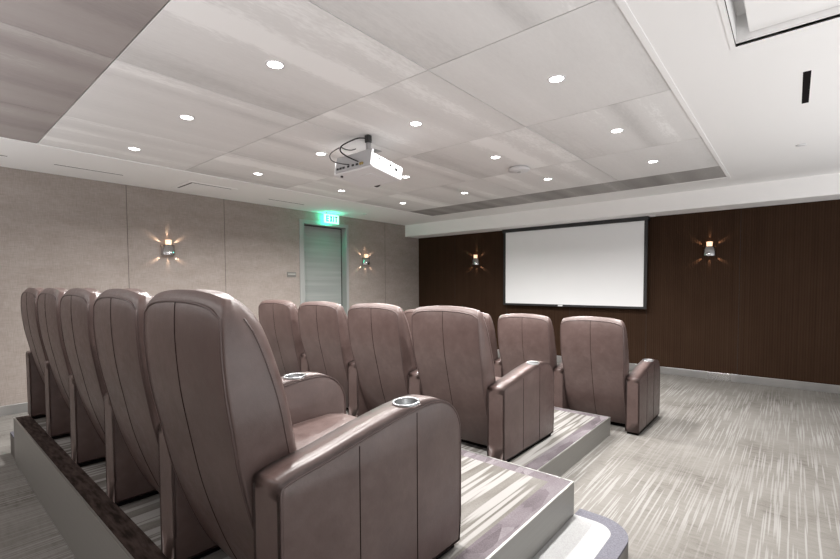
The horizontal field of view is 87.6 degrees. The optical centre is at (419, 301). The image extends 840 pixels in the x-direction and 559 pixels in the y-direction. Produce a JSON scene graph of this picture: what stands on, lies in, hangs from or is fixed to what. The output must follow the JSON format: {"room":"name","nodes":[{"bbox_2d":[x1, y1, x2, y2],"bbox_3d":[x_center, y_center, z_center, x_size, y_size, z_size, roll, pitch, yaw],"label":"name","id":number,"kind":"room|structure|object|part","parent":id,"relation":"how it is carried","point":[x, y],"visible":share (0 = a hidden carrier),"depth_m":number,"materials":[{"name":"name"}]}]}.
{"room":"screening room","nodes":[
{"label":"screening room","id":0,"kind":"room"},
{"bbox_2d":[0,166,418,405],"bbox_3d":[-3.097,-0.275,6.165,0.252,2.775,9.386,2,3,40],"label":"wall","id":1,"kind":"structure","parent":0,"point":[57,231],"depth_m":5.56,"materials":[{"name":"paint"}]},
{"bbox_2d":[0,402,27,415],"bbox_3d":[-3.029,1.067,6.093,0.014,0.100,9.274,2,3,40],"label":"baseboard","id":2,"kind":"structure","parent":1,"relation":"attached to","point":[21,407],"depth_m":4.62,"materials":[{"name":"metal"}]},
{"bbox_2d":[161,240,174,254],"bbox_3d":[-3.263,-0.705,5.692,0.092,0.195,0.168,2,3,40],"label":"wall sconce","id":3,"kind":"object","parent":1,"relation":"attached to","point":[167,248],"visible":1,"depth_m":5.66,"materials":[{"name":"silver metal"}]},
{"bbox_2d":[287,272,295,276],"bbox_3d":[-2.092,-0.442,7.144,0.008,0.080,0.166,2,3,40],"label":"wall plaque","id":4,"kind":"object","parent":1,"relation":"attached to","point":[289,274],"visible":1,"depth_m":7.14,"materials":[{"name":"grey metal"}]},
{"bbox_2d":[304,225,341,305],"bbox_3d":[-1.727,-0.143,7.764,0.105,2.370,0.914,2,3,40],"label":"door","id":5,"kind":"structure","parent":1,"relation":"in","point":[322,245],"depth_m":7.77,"materials":[{"name":"grey wood"}]},
{"bbox_2d":[299,219,348,316],"bbox_3d":[-1.695,-0.171,7.712,0.136,2.430,1.050,2,3,40],"label":"trim","id":6,"kind":"structure","parent":1,"relation":"attached to","point":[344,228],"depth_m":7.93,"materials":[{"name":"grey metal"}]},
{"bbox_2d":[362,254,369,264],"bbox_3d":[-1.017,-0.803,8.331,0.092,0.195,0.168,2,3,40],"label":"wall sconce","id":7,"kind":"object","parent":1,"relation":"attached to","point":[365,260],"visible":1,"depth_m":8.29,"materials":[{"name":"silver metal"}]},
{"bbox_2d":[0,0,839,224],"bbox_3d":[0.551,-1.448,2.939,9.434,0.200,9.286,2,3,40],"label":"ceiling","id":8,"kind":"structure","parent":0,"point":[99,77],"depth_m":2.90,"materials":[{"name":"white paint"}]},
{"bbox_3d":[-3.341,-1.359,3.025,0.963,0.041,1.198,2,3,40],"label":"panel","id":9,"kind":"part","parent":8,"relation":"part of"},
{"bbox_3d":[-2.511,-1.334,2.319,1.203,0.041,1.198,2,3,40],"label":"panel","id":10,"kind":"part","parent":8,"relation":"part of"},
{"bbox_3d":[-1.589,-1.306,1.536,1.203,0.041,1.198,2,3,40],"label":"panel","id":11,"kind":"part","parent":8,"relation":"part of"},
{"bbox_2d":[53,164,122,175],"bbox_3d":[-3.504,-1.400,4.657,0.030,0.003,0.608,2,3,40],"label":"ceiling vent","id":12,"kind":"object","parent":8,"relation":"in","point":[53,164],"visible":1,"depth_m":4.63,"materials":[{"name":"black metal"}]},
{"bbox_3d":[-2.559,-1.400,3.944,0.963,0.041,1.203,2,3,40],"label":"panel","id":13,"kind":"part","parent":8,"relation":"part of","materials":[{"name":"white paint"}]},
{"bbox_2d":[127,147,140,150],"bbox_3d":[-2.577,-1.378,3.954,0.106,0.006,0.106,2,3,40],"label":"recessed light","id":14,"kind":"object","parent":8,"relation":"in","point":[130,148],"visible":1,"depth_m":3.94,"materials":[{"name":"white"}]},
{"bbox_3d":[-1.728,-1.375,3.238,1.203,0.041,1.203,2,3,40],"label":"panel","id":15,"kind":"part","parent":8,"relation":"part of","materials":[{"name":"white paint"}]},
{"bbox_2d":[179,115,194,119],"bbox_3d":[-1.713,-1.352,3.219,0.106,0.006,0.106,2,3,40],"label":"recessed light","id":16,"kind":"object","parent":8,"relation":"in","point":[185,117],"visible":1,"depth_m":3.22,"materials":[{"name":"white"}]},
{"bbox_2d":[171,181,236,194],"bbox_3d":[-2.735,-1.438,5.564,0.540,0.006,0.600,2,3,40],"label":"ceiling hatch","id":17,"kind":"object","parent":8,"relation":"attached to","point":[189,185],"visible":1,"depth_m":5.55,"materials":[{"name":"white paint"}]},
{"bbox_3d":[-2.740,-1.438,5.583,0.400,0.005,0.472,2,3,40],"label":"hatch panel","id":18,"kind":"part","parent":17,"relation":"part of","materials":[{"name":"white paint"}]},
{"bbox_3d":[-1.774,-1.441,4.864,0.963,0.041,1.203,2,3,40],"label":"panel","id":19,"kind":"part","parent":8,"relation":"part of","materials":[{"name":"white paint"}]},
{"bbox_3d":[-0.807,-1.347,2.454,1.203,0.041,1.203,2,3,40],"label":"panel","id":20,"kind":"part","parent":8,"relation":"part of","materials":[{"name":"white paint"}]},
{"bbox_2d":[265,60,284,69],"bbox_3d":[-0.810,-1.325,2.451,0.106,0.006,0.106,2,3,40],"label":"recessed light","id":21,"kind":"object","parent":8,"relation":"in","point":[274,64],"visible":1,"depth_m":2.45,"materials":[{"name":"white"}]},
{"bbox_3d":[-0.944,-1.416,4.159,1.203,0.041,1.203,2,3,40],"label":"panel","id":22,"kind":"part","parent":8,"relation":"part of","materials":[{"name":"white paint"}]},
{"bbox_2d":[315,152,325,155],"bbox_3d":[-0.935,-1.393,4.132,0.106,0.006,0.106,2,3,40],"label":"recessed light","id":23,"kind":"object","parent":8,"relation":"in","point":[316,153],"visible":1,"depth_m":4.12,"materials":[{"name":"white"}]},
{"bbox_2d":[324,213,338,223],"bbox_3d":[-1.537,-1.444,7.606,0.060,0.170,0.310,2,3,40],"label":"exit sign","id":24,"kind":"object","parent":8,"relation":"hanging from","point":[331,218],"visible":1,"depth_m":7.59,"materials":[{"name":"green plastic"}]},
{"bbox_3d":[-0.990,-1.482,5.785,0.963,0.041,1.203,2,3,40],"label":"panel","id":25,"kind":"part","parent":8,"relation":"part of","materials":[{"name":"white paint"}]},
{"bbox_2d":[0,0,730,216],"bbox_3d":[-0.635,-1.371,3.555,4.465,0.015,7.880,2,3,40],"label":"trim","id":26,"kind":"structure","parent":8,"relation":"attached to","point":[622,4],"depth_m":3.74,"materials":[{"name":"white paint"}]},
{"bbox_2d":[365,135,381,152],"bbox_3d":[-0.415,-1.316,3.673,0.130,0.115,0.140,2,3,40],"label":"mount","id":27,"kind":"object","parent":8,"relation":"attached to","point":[368,138],"visible":0.69,"depth_m":3.61,"materials":[{"name":"black plastic"}]},
{"bbox_2d":[334,148,401,187],"bbox_3d":[-0.445,-1.147,3.827,0.500,0.207,0.417,2,3,42],"label":"projector","id":28,"kind":"object","parent":27,"relation":"hanging from","point":[372,169],"visible":1,"depth_m":3.71,"materials":[{"name":"white plastic"}]},
{"bbox_2d":[329,148,348,164],"bbox_3d":[-0.679,-1.212,3.664,0.182,0.148,0.026,0,2,16],"label":"cable","id":29,"kind":"object","parent":28,"relation":"attached to","point":[337,148],"visible":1,"depth_m":3.67,"materials":[{"name":"black plastic"}]},
{"bbox_2d":[339,137,364,161],"bbox_3d":[-0.562,-1.255,3.627,0.228,0.218,0.077,0,2,4],"label":"cable","id":30,"kind":"object","parent":28,"relation":"attached to","point":[358,137],"visible":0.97,"depth_m":3.63,"materials":[{"name":"black plastic"}]},
{"bbox_3d":[-0.557,-1.175,3.682,0.448,0.136,0.020,2,-6,40],"label":"panel","id":31,"kind":"part","parent":28,"relation":"part of","materials":[{"name":"grey plastic"}]},
{"bbox_3d":[-0.412,-1.289,3.677,0.130,0.060,0.132,2,3,40],"label":"bracket plate","id":32,"kind":"part","parent":27,"relation":"part of","materials":[{"name":"silver metal"}]},
{"bbox_3d":[-0.160,-1.457,5.079,1.203,0.041,1.203,2,3,40],"label":"panel","id":33,"kind":"part","parent":8,"relation":"part of","materials":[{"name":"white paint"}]},
{"bbox_3d":[-0.208,-1.523,6.704,0.963,0.041,1.198,2,3,40],"label":"panel","id":34,"kind":"part","parent":8,"relation":"part of","materials":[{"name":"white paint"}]},
{"bbox_3d":[-0.023,-1.388,3.375,1.203,0.041,1.203,2,3,40],"label":"panel","id":35,"kind":"part","parent":8,"relation":"part of","materials":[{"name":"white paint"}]},
{"bbox_2d":[409,121,422,125],"bbox_3d":[-0.033,-1.366,3.364,0.106,0.006,0.106,2,3,40],"label":"recessed light","id":36,"kind":"object","parent":8,"relation":"in","point":[413,123],"visible":1,"depth_m":3.36,"materials":[{"name":"white"}]},
{"bbox_3d":[0.387,-1.554,7.402,0.963,0.041,0.623,2,3,40],"label":"panel","id":37,"kind":"part","parent":8,"relation":"part of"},
{"bbox_3d":[0.040,-1.321,1.734,1.008,0.041,1.203,2,3,40],"label":"panel","id":38,"kind":"part","parent":8,"relation":"part of","materials":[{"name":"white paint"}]},
{"bbox_3d":[0.622,-1.498,5.998,1.203,0.041,1.198,2,3,40],"label":"panel","id":39,"kind":"part","parent":8,"relation":"part of","materials":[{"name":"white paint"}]},
{"bbox_3d":[0.761,-1.429,4.295,1.203,0.041,1.203,2,3,40],"label":"panel","id":40,"kind":"part","parent":8,"relation":"part of","materials":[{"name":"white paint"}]},
{"bbox_3d":[1.217,-1.529,6.696,1.203,0.041,0.623,2,3,40],"label":"panel","id":41,"kind":"part","parent":8,"relation":"part of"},
{"bbox_2d":[508,165,529,173],"bbox_3d":[1.052,-1.398,4.657,0.224,0.053,0.224,2,3,40],"label":"smoke detector","id":42,"kind":"object","parent":8,"relation":"attached to","point":[518,169],"visible":1,"depth_m":4.60,"materials":[{"name":"grey plastic"}]},
{"bbox_3d":[1.544,-1.470,5.214,1.203,0.041,1.198,2,3,40],"label":"panel","id":43,"kind":"part","parent":8,"relation":"part of","materials":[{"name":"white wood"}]},
{"bbox_3d":[0.824,-1.362,2.654,1.008,0.041,1.203,2,3,40],"label":"panel","id":44,"kind":"part","parent":8,"relation":"part of","materials":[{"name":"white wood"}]},
{"bbox_2d":[548,75,565,82],"bbox_3d":[0.822,-1.340,2.638,0.106,0.006,0.106,2,3,40],"label":"recessed light","id":45,"kind":"object","parent":8,"relation":"in","point":[556,78],"visible":1,"depth_m":2.63,"materials":[{"name":"white"}]},
{"bbox_3d":[2.138,-1.501,5.912,1.203,0.041,0.623,2,3,40],"label":"panel","id":46,"kind":"part","parent":8,"relation":"part of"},
{"bbox_3d":[1.609,-1.403,3.575,1.008,0.041,1.203,2,3,40],"label":"panel","id":47,"kind":"part","parent":8,"relation":"part of","materials":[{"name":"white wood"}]},
{"bbox_2d":[610,128,623,132],"bbox_3d":[1.590,-1.380,3.539,0.106,0.006,0.106,2,3,40],"label":"recessed light","id":48,"kind":"object","parent":8,"relation":"in","point":[617,130],"visible":1,"depth_m":3.53,"materials":[{"name":"white"}]},
{"bbox_3d":[2.391,-1.444,4.494,1.008,0.041,1.198,2,3,40],"label":"panel","id":49,"kind":"part","parent":8,"relation":"part of","materials":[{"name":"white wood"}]},
{"bbox_3d":[2.986,-1.475,5.192,1.008,0.041,0.623,2,3,40],"label":"panel","id":50,"kind":"part","parent":8,"relation":"part of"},
{"bbox_2d":[717,0,839,49],"bbox_3d":[1.618,-1.270,0.839,1.880,0.014,2.260,2,3,40],"label":"trim","id":51,"kind":"structure","parent":8,"relation":"attached to","point":[721,3],"depth_m":2.11,"materials":[{"name":"white paint"}]},
{"bbox_2d":[724,0,839,46],"bbox_3d":[1.619,-1.314,0.820,1.855,0.105,2.235,2,3,40],"label":"trim","id":52,"kind":"structure","parent":8,"relation":"attached to","point":[760,14],"depth_m":2.05,"materials":[{"name":"white paint"}]},
{"bbox_2d":[801,70,811,103],"bbox_3d":[2.441,-1.350,2.771,0.045,0.003,0.606,2,3,40],"label":"ceiling vent","id":53,"kind":"object","parent":8,"relation":"in","point":[806,75],"visible":1,"depth_m":2.74,"materials":[{"name":"black metal"}]},
{"bbox_2d":[0,355,839,558],"bbox_3d":[0.558,1.247,3.120,9.534,0.050,9.386,2,3,40],"label":"floor","id":54,"kind":"structure","parent":0,"point":[724,469],"depth_m":3.00,"materials":[{"name":"grey carpet"}]},
{"bbox_2d":[10,431,14,458],"bbox_3d":[-2.660,1.110,4.069,0.269,0.175,1.650,2,3,40],"label":"step","id":55,"kind":"structure","parent":54,"relation":"on","point":[12,432],"depth_m":3.46,"materials":[{"name":"carpet"}]},
{"bbox_2d":[13,415,573,558],"bbox_3d":[-1.157,1.069,2.787,3.677,0.347,1.663,2,3,40],"label":"platform","id":56,"kind":"object","parent":54,"relation":"on","point":[509,510],"visible":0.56,"depth_m":2.07,"materials":[{"name":"grey carpet"}]},
{"bbox_2d":[21,287,70,438],"bbox_3d":[-2.459,0.383,3.358,0.803,0.990,0.813,2,3,40],"label":"recliner","id":57,"kind":"object","parent":56,"relation":"on","point":[44,397],"visible":0.38,"depth_m":2.96,"materials":[{"name":"brown leather"}]},
{"bbox_3d":[-2.620,0.369,3.168,0.558,0.945,0.314,2,3,40],"label":"backrest","id":58,"kind":"part","parent":57,"relation":"part of","materials":[{"name":"brown leather"}]},
{"bbox_3d":[-2.702,0.560,3.598,0.130,0.574,0.775,2,3,40],"label":"armrest","id":59,"kind":"part","parent":57,"relation":"part of","materials":[{"name":"brown leather"}]},
{"bbox_3d":[-2.190,0.576,3.163,0.130,0.574,0.775,2,3,40],"label":"armrest","id":60,"kind":"part","parent":57,"relation":"part of","materials":[{"name":"brown leather"}]},
{"bbox_2d":[37,288,105,466],"bbox_3d":[-1.903,0.400,2.880,0.681,0.990,0.822,2,3,40],"label":"recliner","id":61,"kind":"object","parent":56,"relation":"on","point":[87,448],"visible":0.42,"depth_m":2.47,"materials":[{"name":"brown leather"}]},
{"bbox_3d":[-2.114,0.384,2.726,0.558,0.945,0.314,2,3,40],"label":"backrest","id":62,"kind":"part","parent":61,"relation":"part of","materials":[{"name":"brown leather"}]},
{"bbox_3d":[-1.678,0.591,2.727,0.130,0.574,0.775,2,3,40],"label":"armrest","id":63,"kind":"part","parent":61,"relation":"part of","materials":[{"name":"brown leather"}]},
{"bbox_2d":[60,288,158,506],"bbox_3d":[-1.395,0.415,2.441,0.681,0.990,0.831,2,3,40],"label":"recliner","id":64,"kind":"object","parent":56,"relation":"on","point":[125,483],"visible":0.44,"depth_m":2.04,"materials":[{"name":"brown leather"}]},
{"bbox_3d":[-1.608,0.400,2.284,0.558,0.945,0.314,2,3,40],"label":"backrest","id":65,"kind":"part","parent":64,"relation":"part of","materials":[{"name":"brown leather"}]},
{"bbox_3d":[-1.167,0.606,2.292,0.130,0.574,0.775,2,3,40],"label":"armrest","id":66,"kind":"part","parent":64,"relation":"part of","materials":[{"name":"brown leather"}]},
{"bbox_2d":[93,288,345,558],"bbox_3d":[-0.886,0.431,2.003,0.681,0.990,0.840,2,3,40],"label":"recliner","id":67,"kind":"object","parent":56,"relation":"on","point":[118,314],"visible":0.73,"depth_m":1.67,"materials":[{"name":"brown leather"}]},
{"bbox_3d":[-1.102,0.416,1.842,0.558,0.945,0.314,2,3,40],"label":"backrest","id":68,"kind":"part","parent":67,"relation":"part of","materials":[{"name":"brown leather"}]},
{"bbox_3d":[-0.655,0.622,1.857,0.130,0.574,0.775,2,3,40],"label":"armrest","id":69,"kind":"part","parent":67,"relation":"part of","materials":[{"name":"brown leather"}]},
{"bbox_2d":[143,289,460,558],"bbox_3d":[-0.380,0.447,1.560,0.681,0.990,0.858,2,3,40],"label":"recliner","id":70,"kind":"object","parent":56,"relation":"on","point":[384,482],"visible":1,"depth_m":1.26,"materials":[{"name":"brown leather"}]},
{"bbox_3d":[-0.602,0.432,1.393,0.558,0.945,0.314,2,3,40],"label":"backrest","id":71,"kind":"part","parent":70,"relation":"part of","materials":[{"name":"brown leather"}]},
{"bbox_3d":[-0.354,0.604,1.692,0.536,0.165,0.635,2,3,40],"label":"seat","id":72,"kind":"part","parent":70,"relation":"part of","materials":[{"name":"brown leather"}]},
{"bbox_3d":[-0.143,0.637,1.422,0.130,0.574,0.775,2,3,40],"label":"armrest","id":73,"kind":"part","parent":70,"relation":"part of","materials":[{"name":"brown leather"}]},
{"bbox_2d":[404,309,414,336],"bbox_3d":[0.279,0.596,5.673,0.798,1.040,0.877,2,3,40],"label":"recliner","id":74,"kind":"object","parent":54,"relation":"on","point":[408,313],"visible":0.03,"depth_m":5.44,"materials":[{"name":"brown leather"}]},
{"bbox_2d":[346,407,610,476],"bbox_3d":[-0.201,1.096,4.286,3.392,0.162,1.853,2,3,40],"label":"platform","id":75,"kind":"object","parent":54,"relation":"on","point":[575,434],"visible":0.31,"depth_m":3.33,"materials":[{"name":"grey carpet"}]},
{"bbox_2d":[258,300,308,376],"bbox_3d":[-1.180,0.483,4.736,0.841,1.035,0.887,2,3,40],"label":"recliner","id":76,"kind":"object","parent":75,"relation":"on","point":[278,319],"visible":0.35,"depth_m":4.35,"materials":[{"name":"brown leather"}]},
{"bbox_3d":[-0.873,0.698,4.557,0.130,0.574,0.775,2,3,40],"label":"armrest","id":77,"kind":"part","parent":76,"relation":"part of","materials":[{"name":"brown leather"}]},
{"bbox_2d":[298,301,368,416],"bbox_3d":[-0.593,0.501,4.236,0.719,1.035,0.887,2,3,40],"label":"recliner","id":78,"kind":"object","parent":75,"relation":"on","point":[323,325],"visible":0.55,"depth_m":3.87,"materials":[{"name":"brown leather"}]},
{"bbox_3d":[-0.332,0.714,4.097,0.130,0.574,0.775,2,3,40],"label":"armrest","id":79,"kind":"part","parent":78,"relation":"part of","materials":[{"name":"brown leather"}]},
{"bbox_2d":[348,303,421,410],"bbox_3d":[-0.052,0.517,3.776,0.719,1.035,0.887,2,3,40],"label":"recliner","id":80,"kind":"object","parent":75,"relation":"on","point":[381,344],"visible":0.57,"depth_m":3.46,"materials":[{"name":"brown leather"}]},
{"bbox_3d":[0.208,0.731,3.637,0.130,0.574,0.775,2,3,40],"label":"armrest","id":81,"kind":"part","parent":80,"relation":"part of","materials":[{"name":"brown leather"}]},
{"bbox_2d":[411,306,553,461],"bbox_3d":[0.489,0.534,3.316,0.719,1.035,0.887,2,3,40],"label":"recliner","id":82,"kind":"object","parent":75,"relation":"on","point":[507,415],"visible":0.94,"depth_m":3.02,"materials":[{"name":"brown leather"}]},
{"bbox_3d":[0.266,0.519,3.149,0.596,0.990,0.342,2,3,40],"label":"backrest","id":83,"kind":"part","parent":82,"relation":"part of","materials":[{"name":"brown leather"}]},
{"bbox_3d":[0.749,0.747,3.177,0.130,0.574,0.775,2,3,40],"label":"armrest","id":84,"kind":"part","parent":82,"relation":"part of","materials":[{"name":"brown leather"}]},
{"bbox_2d":[481,312,502,376],"bbox_3d":[0.840,0.613,5.196,0.691,1.040,0.877,2,3,40],"label":"recliner","id":85,"kind":"object","parent":54,"relation":"on","point":[490,326],"visible":0.22,"depth_m":4.76,"materials":[{"name":"brown leather"}]},
{"bbox_3d":[0.623,0.599,5.024,0.583,0.995,0.333,2,3,40],"label":"backrest","id":86,"kind":"part","parent":85,"relation":"part of","materials":[{"name":"brown leather"}]},
{"bbox_3d":[1.092,0.829,5.057,0.115,0.574,0.775,2,3,40],"label":"armrest","id":87,"kind":"part","parent":85,"relation":"part of","materials":[{"name":"brown leather"}]},
{"bbox_2d":[498,313,568,408],"bbox_3d":[1.359,0.629,4.754,0.691,1.040,0.877,2,3,40],"label":"recliner","id":88,"kind":"object","parent":54,"relation":"on","point":[522,337],"visible":0.45,"depth_m":4.41,"materials":[{"name":"brown leather"}]},
{"bbox_3d":[1.142,0.614,4.582,0.583,0.995,0.333,2,3,40],"label":"backrest","id":89,"kind":"part","parent":88,"relation":"part of","materials":[{"name":"brown leather"}]},
{"bbox_3d":[1.612,0.845,4.616,0.115,0.574,0.775,2,3,40],"label":"armrest","id":90,"kind":"part","parent":88,"relation":"part of","materials":[{"name":"brown leather"}]},
{"bbox_2d":[532,509,627,558],"bbox_3d":[0.376,1.199,1.539,0.277,0.175,1.742,2,3,40],"label":"step","id":91,"kind":"structure","parent":54,"relation":"on","point":[586,535],"depth_m":2.00,"materials":[{"name":"carpet"}]},
{"bbox_2d":[560,316,659,434],"bbox_3d":[1.879,0.645,4.312,0.691,1.040,0.877,2,3,40],"label":"recliner","id":92,"kind":"object","parent":54,"relation":"on","point":[594,350],"visible":0.98,"depth_m":4.03,"materials":[{"name":"brown leather"}]},
{"bbox_3d":[1.662,0.630,4.141,0.583,0.995,0.333,2,3,40],"label":"backrest","id":93,"kind":"part","parent":92,"relation":"part of","materials":[{"name":"brown leather"}]},
{"bbox_3d":[2.131,0.860,4.174,0.115,0.574,0.775,2,3,40],"label":"armrest","id":94,"kind":"part","parent":92,"relation":"part of","materials":[{"name":"brown leather"}]},
{"bbox_2d":[419,199,839,384],"bbox_3d":[3.599,-0.221,6.566,9.434,2.575,0.102,2,3,40],"label":"wall","id":95,"kind":"structure","parent":0,"point":[767,305],"depth_m":6.01,"materials":[{"name":"black wood"}]},
{"bbox_2d":[472,255,479,264],"bbox_3d":[1.081,-0.816,8.558,0.168,0.195,0.092,2,3,40],"label":"wall sconce","id":96,"kind":"object","parent":95,"relation":"attached to","point":[475,261],"visible":1,"depth_m":8.52,"materials":[{"name":"silver metal"}]},
{"bbox_2d":[502,216,649,308],"bbox_3d":[2.483,-0.607,7.339,2.447,1.383,0.115,2,3,40],"label":"projection screen","id":97,"kind":"object","parent":95,"relation":"attached to","point":[602,263],"visible":1,"depth_m":7.19,"materials":[{"name":"white fabric"}]},
{"bbox_2d":[405,173,839,237],"bbox_3d":[3.421,-1.381,6.317,9.434,0.237,0.432,2,3,40],"label":"soffit","id":98,"kind":"structure","parent":95,"relation":"attached to","point":[820,187],"depth_m":6.14,"materials":[{"name":"white paint"}]},
{"bbox_2d":[497,349,839,393],"bbox_3d":[3.569,1.017,6.575,9.434,0.100,0.014,2,3,40],"label":"baseboard","id":99,"kind":"structure","parent":95,"relation":"attached to","point":[829,388],"depth_m":5.86,"materials":[{"name":"metal"}]},
{"bbox_2d":[702,241,716,255],"bbox_3d":[4.007,-0.733,6.071,0.168,0.195,0.092,2,3,40],"label":"wall sconce","id":100,"kind":"object","parent":95,"relation":"attached to","point":[708,250],"visible":1,"depth_m":6.04,"materials":[{"name":"silver metal"}]}
]}

